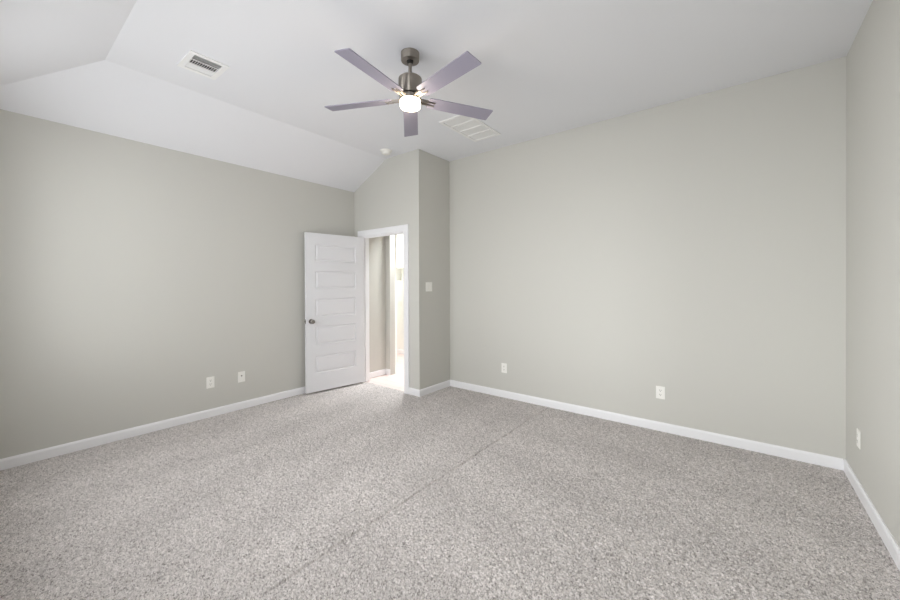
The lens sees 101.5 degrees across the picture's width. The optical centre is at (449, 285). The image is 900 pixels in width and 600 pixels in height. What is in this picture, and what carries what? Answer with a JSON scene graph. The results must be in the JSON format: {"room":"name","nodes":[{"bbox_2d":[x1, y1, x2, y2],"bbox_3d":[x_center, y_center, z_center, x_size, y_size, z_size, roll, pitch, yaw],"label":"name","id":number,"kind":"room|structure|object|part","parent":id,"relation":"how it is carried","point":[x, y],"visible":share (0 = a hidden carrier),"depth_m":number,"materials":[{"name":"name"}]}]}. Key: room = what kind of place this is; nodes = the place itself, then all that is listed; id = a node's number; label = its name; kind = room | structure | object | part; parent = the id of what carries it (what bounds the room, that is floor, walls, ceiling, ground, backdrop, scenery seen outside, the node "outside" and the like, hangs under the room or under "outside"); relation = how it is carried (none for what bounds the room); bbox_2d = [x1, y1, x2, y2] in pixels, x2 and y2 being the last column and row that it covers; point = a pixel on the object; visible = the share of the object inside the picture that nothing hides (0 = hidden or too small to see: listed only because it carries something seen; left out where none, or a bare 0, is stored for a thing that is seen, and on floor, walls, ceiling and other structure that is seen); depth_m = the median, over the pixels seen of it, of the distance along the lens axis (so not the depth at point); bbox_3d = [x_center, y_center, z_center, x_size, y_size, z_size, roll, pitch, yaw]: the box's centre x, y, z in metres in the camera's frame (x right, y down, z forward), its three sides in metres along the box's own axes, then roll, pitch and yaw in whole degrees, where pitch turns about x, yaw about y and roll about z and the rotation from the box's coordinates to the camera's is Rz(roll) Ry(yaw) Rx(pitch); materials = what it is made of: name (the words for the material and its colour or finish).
{"room":"empty bedroom","nodes":[
{"label":"empty bedroom","id":0,"kind":"room"},
{"bbox_2d":[0,109,353,459],"bbox_3d":[-2.523,0.036,3.943,0.120,2.742,3.560,0,0,38],"label":"wall","id":1,"kind":"structure","parent":0,"point":[134,274],"depth_m":3.38,"materials":[{"name":"grey paint"}]},
{"bbox_2d":[0,387,304,470],"bbox_3d":[-2.429,1.335,3.954,0.014,0.083,3.440,0,0,38],"label":"baseboard","id":2,"kind":"structure","parent":1,"relation":"attached to","point":[34,456],"depth_m":3.35,"materials":[{"name":"white paint"}]},
{"bbox_2d":[206,376,214,388],"bbox_3d":[-2.512,1.016,3.854,0.008,0.117,0.074,0,0,38],"label":"wall outlet","id":3,"kind":"object","parent":1,"relation":"attached to","point":[209,380],"visible":1,"depth_m":3.85,"materials":[{"name":"white plastic"}]},
{"bbox_2d":[238,371,244,382],"bbox_3d":[-2.320,1.016,4.092,0.016,0.117,0.074,0,0,38],"label":"cable jack plate","id":4,"kind":"object","parent":1,"relation":"attached to","point":[241,375],"visible":1,"depth_m":4.09,"materials":[{"name":"white plastic"}]},
{"bbox_2d":[369,235,394,377],"bbox_3d":[-1.096,0.075,5.554,0.220,2.620,0.506,0,0,38],"label":"wall","id":5,"kind":"structure","parent":0,"point":[381,249],"depth_m":5.61,"materials":[{"name":"grey paint"}]},
{"bbox_2d":[370,369,385,377],"bbox_3d":[-1.103,1.323,5.518,0.014,0.083,0.386,0,0,38],"label":"baseboard","id":6,"kind":"structure","parent":5,"relation":"attached to","point":[383,371],"depth_m":5.53,"materials":[{"name":"white paint"}]},
{"bbox_2d":[354,149,425,389],"bbox_3d":[-0.843,-0.142,4.957,1.267,3.078,0.115,0,0,38],"label":"wall","id":7,"kind":"structure","parent":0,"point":[393,194],"depth_m":4.61,"materials":[{"name":"grey paint"}]},
{"bbox_2d":[358,224,408,393],"bbox_3d":[-0.879,0.297,4.978,1.002,2.139,0.136,0,0,38],"label":"door frame","id":8,"kind":"structure","parent":7,"relation":"in","point":[400,228],"depth_m":4.87,"materials":[{"name":"white paint"}]},
{"bbox_2d":[305,232,363,393],"bbox_3d":[-1.516,0.339,4.880,0.834,2.020,0.169,0,0,-44],"label":"door","id":9,"kind":"structure","parent":8,"relation":"attached to","point":[334,271],"depth_m":4.84,"materials":[{"name":"white paint"}]},
{"bbox_2d":[409,387,419,396],"bbox_3d":[-0.442,1.325,4.571,0.187,0.083,0.014,0,0,38],"label":"baseboard","id":10,"kind":"structure","parent":7,"relation":"attached to","point":[412,391],"depth_m":4.56,"materials":[{"name":"white paint"}]},
{"bbox_2d":[395,235,396,363],"bbox_3d":[-1.538,0.070,6.885,1.470,2.620,0.080,0,0,38],"label":"wall","id":11,"kind":"structure","parent":0,"point":[395,235],"depth_m":6.44,"materials":[{"name":"white paint"}]},
{"bbox_2d":[397,234,403,353],"bbox_3d":[-0.453,0.066,7.037,2.986,2.620,0.200,0,0,38],"label":"wall","id":12,"kind":"structure","parent":0,"point":[400,246],"depth_m":7.34,"materials":[{"name":"white paint"}]},
{"bbox_2d":[397,349,403,353],"bbox_3d":[-0.549,1.315,6.985,2.900,0.083,0.014,0,0,38],"label":"baseboard","id":13,"kind":"structure","parent":12,"relation":"attached to","point":[400,351],"depth_m":7.32,"materials":[{"name":"white paint"}]},
{"bbox_2d":[0,0,872,191],"bbox_3d":[-0.299,-1.526,2.645,5.220,0.494,4.289,0,0,38],"label":"ceiling","id":14,"kind":"structure","parent":0,"point":[547,67],"depth_m":2.72,"materials":[{"name":"white paint"}]},
{"bbox_2d":[177,50,229,79],"bbox_3d":[-1.869,-1.725,2.784,0.288,0.129,0.254,0,0,38],"label":"ceiling vent","id":15,"kind":"object","parent":14,"relation":"in","point":[195,62],"visible":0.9,"depth_m":2.80,"materials":[{"name":"white metal"}]},
{"bbox_2d":[380,148,391,154],"bbox_3d":[-0.795,-1.654,4.567,0.144,0.052,0.144,0,0,38],"label":"smoke detector","id":16,"kind":"object","parent":14,"relation":"attached to","point":[385,151],"visible":1,"depth_m":4.53,"materials":[{"name":"white plastic"}]},
{"bbox_2d":[324,48,492,136],"bbox_3d":[-0.287,-1.476,2.614,1.262,0.392,1.253,0,0,38],"label":"ceiling fan","id":17,"kind":"object","parent":14,"relation":"hanging from","point":[410,87],"visible":1,"depth_m":2.58,"materials":[{"name":"grey wood"}]},
{"bbox_3d":[-0.670,-1.342,2.733,0.516,0.030,0.123,0,0,12],"label":"blade","id":18,"kind":"part","parent":17,"relation":"part of","materials":[{"name":"grey wood"}]},
{"bbox_3d":[-0.485,-1.341,2.309,0.123,0.030,0.516,0,0,30],"label":"blade","id":19,"kind":"part","parent":17,"relation":"part of","materials":[{"name":"grey wood"}]},
{"bbox_3d":[-0.286,-1.305,2.648,0.147,0.050,0.147,0,0,38],"label":"lamp shade","id":20,"kind":"part","parent":17,"relation":"part of","materials":[{"name":"white glass"}]},
{"bbox_3d":[-0.324,-1.345,3.039,0.123,0.030,0.516,0,0,-6],"label":"blade","id":21,"kind":"part","parent":17,"relation":"part of","materials":[{"name":"grey wood"}]},
{"bbox_3d":[-0.026,-1.343,2.353,0.123,0.030,0.516,0,0,-42],"label":"blade","id":22,"kind":"part","parent":17,"relation":"part of","materials":[{"name":"grey wood"}]},
{"bbox_3d":[0.074,-1.345,2.804,0.516,0.030,0.123,0,0,-24],"label":"blade","id":23,"kind":"part","parent":17,"relation":"part of","materials":[{"name":"grey wood"}]},
{"bbox_2d":[439,115,500,141],"bbox_3d":[0.225,-1.701,3.917,0.348,0.059,0.653,0,0,38],"label":"ceiling vent","id":24,"kind":"object","parent":14,"relation":"in","point":[473,129],"visible":0.89,"depth_m":3.90,"materials":[{"name":"white metal"}]},
{"bbox_2d":[425,152,449,386],"bbox_3d":[-0.204,-0.144,4.842,0.120,3.078,0.494,0,0,38],"label":"wall","id":25,"kind":"structure","parent":0,"point":[437,218],"depth_m":4.80,"materials":[{"name":"grey paint"}]},
{"bbox_2d":[426,282,431,291],"bbox_3d":[-0.265,0.016,4.658,0.011,0.117,0.120,0,0,38],"label":"light switch","id":26,"kind":"object","parent":25,"relation":"attached to","point":[428,284],"visible":1,"depth_m":4.65,"materials":[{"name":"white plastic"}]},
{"bbox_2d":[420,380,449,396],"bbox_3d":[-0.181,1.324,4.762,0.014,0.083,0.608,0,0,38],"label":"baseboard","id":27,"kind":"structure","parent":25,"relation":"attached to","point":[439,386],"depth_m":4.73,"materials":[{"name":"white paint"}]},
{"bbox_2d":[0,353,899,599],"bbox_3d":[-0.572,1.385,3.786,6.820,0.032,5.471,0,0,38],"label":"floor","id":28,"kind":"structure","parent":0,"point":[362,490],"depth_m":2.23,"materials":[{"name":"carpet"}]},
{"bbox_2d":[449,56,845,459],"bbox_3d":[1.493,-0.146,3.898,3.952,3.078,0.120,0,0,38],"label":"wall","id":29,"kind":"structure","parent":0,"point":[694,248],"depth_m":3.36,"materials":[{"name":"grey paint"}]},
{"bbox_2d":[501,363,506,372],"bbox_3d":[0.660,1.006,4.480,0.074,0.117,0.008,0,0,38],"label":"wall outlet","id":30,"kind":"object","parent":29,"relation":"attached to","point":[503,365],"visible":1,"depth_m":4.48,"materials":[{"name":"white plastic"}]},
{"bbox_2d":[450,380,843,470],"bbox_3d":[1.456,1.322,3.852,3.685,0.083,0.014,0,0,38],"label":"baseboard","id":31,"kind":"structure","parent":29,"relation":"attached to","point":[770,449],"depth_m":3.37,"materials":[{"name":"white paint"}]},
{"bbox_2d":[656,386,664,398],"bbox_3d":[1.974,1.004,3.446,0.074,0.117,0.008,0,0,38],"label":"wall outlet","id":32,"kind":"object","parent":29,"relation":"attached to","point":[660,391],"visible":1,"depth_m":3.44,"materials":[{"name":"white plastic"}]},
{"bbox_2d":[846,0,899,547],"bbox_3d":[1.673,-0.133,1.028,0.120,3.078,4.168,0,0,38],"label":"wall","id":33,"kind":"structure","parent":0,"point":[873,57],"depth_m":2.15,"materials":[{"name":"grey paint"}]},
{"bbox_2d":[857,428,860,448],"bbox_3d":[2.681,1.004,2.413,0.008,0.117,0.074,0,0,38],"label":"wall outlet","id":34,"kind":"object","parent":33,"relation":"attached to","point":[858,430],"visible":1,"depth_m":2.40,"materials":[{"name":"white plastic"}]},
{"bbox_2d":[843,459,899,570],"bbox_3d":[1.663,1.334,1.123,0.014,0.083,4.049,0,0,38],"label":"baseboard","id":35,"kind":"structure","parent":33,"relation":"attached to","point":[887,538],"depth_m":2.09,"materials":[{"name":"white paint"}]}
]}

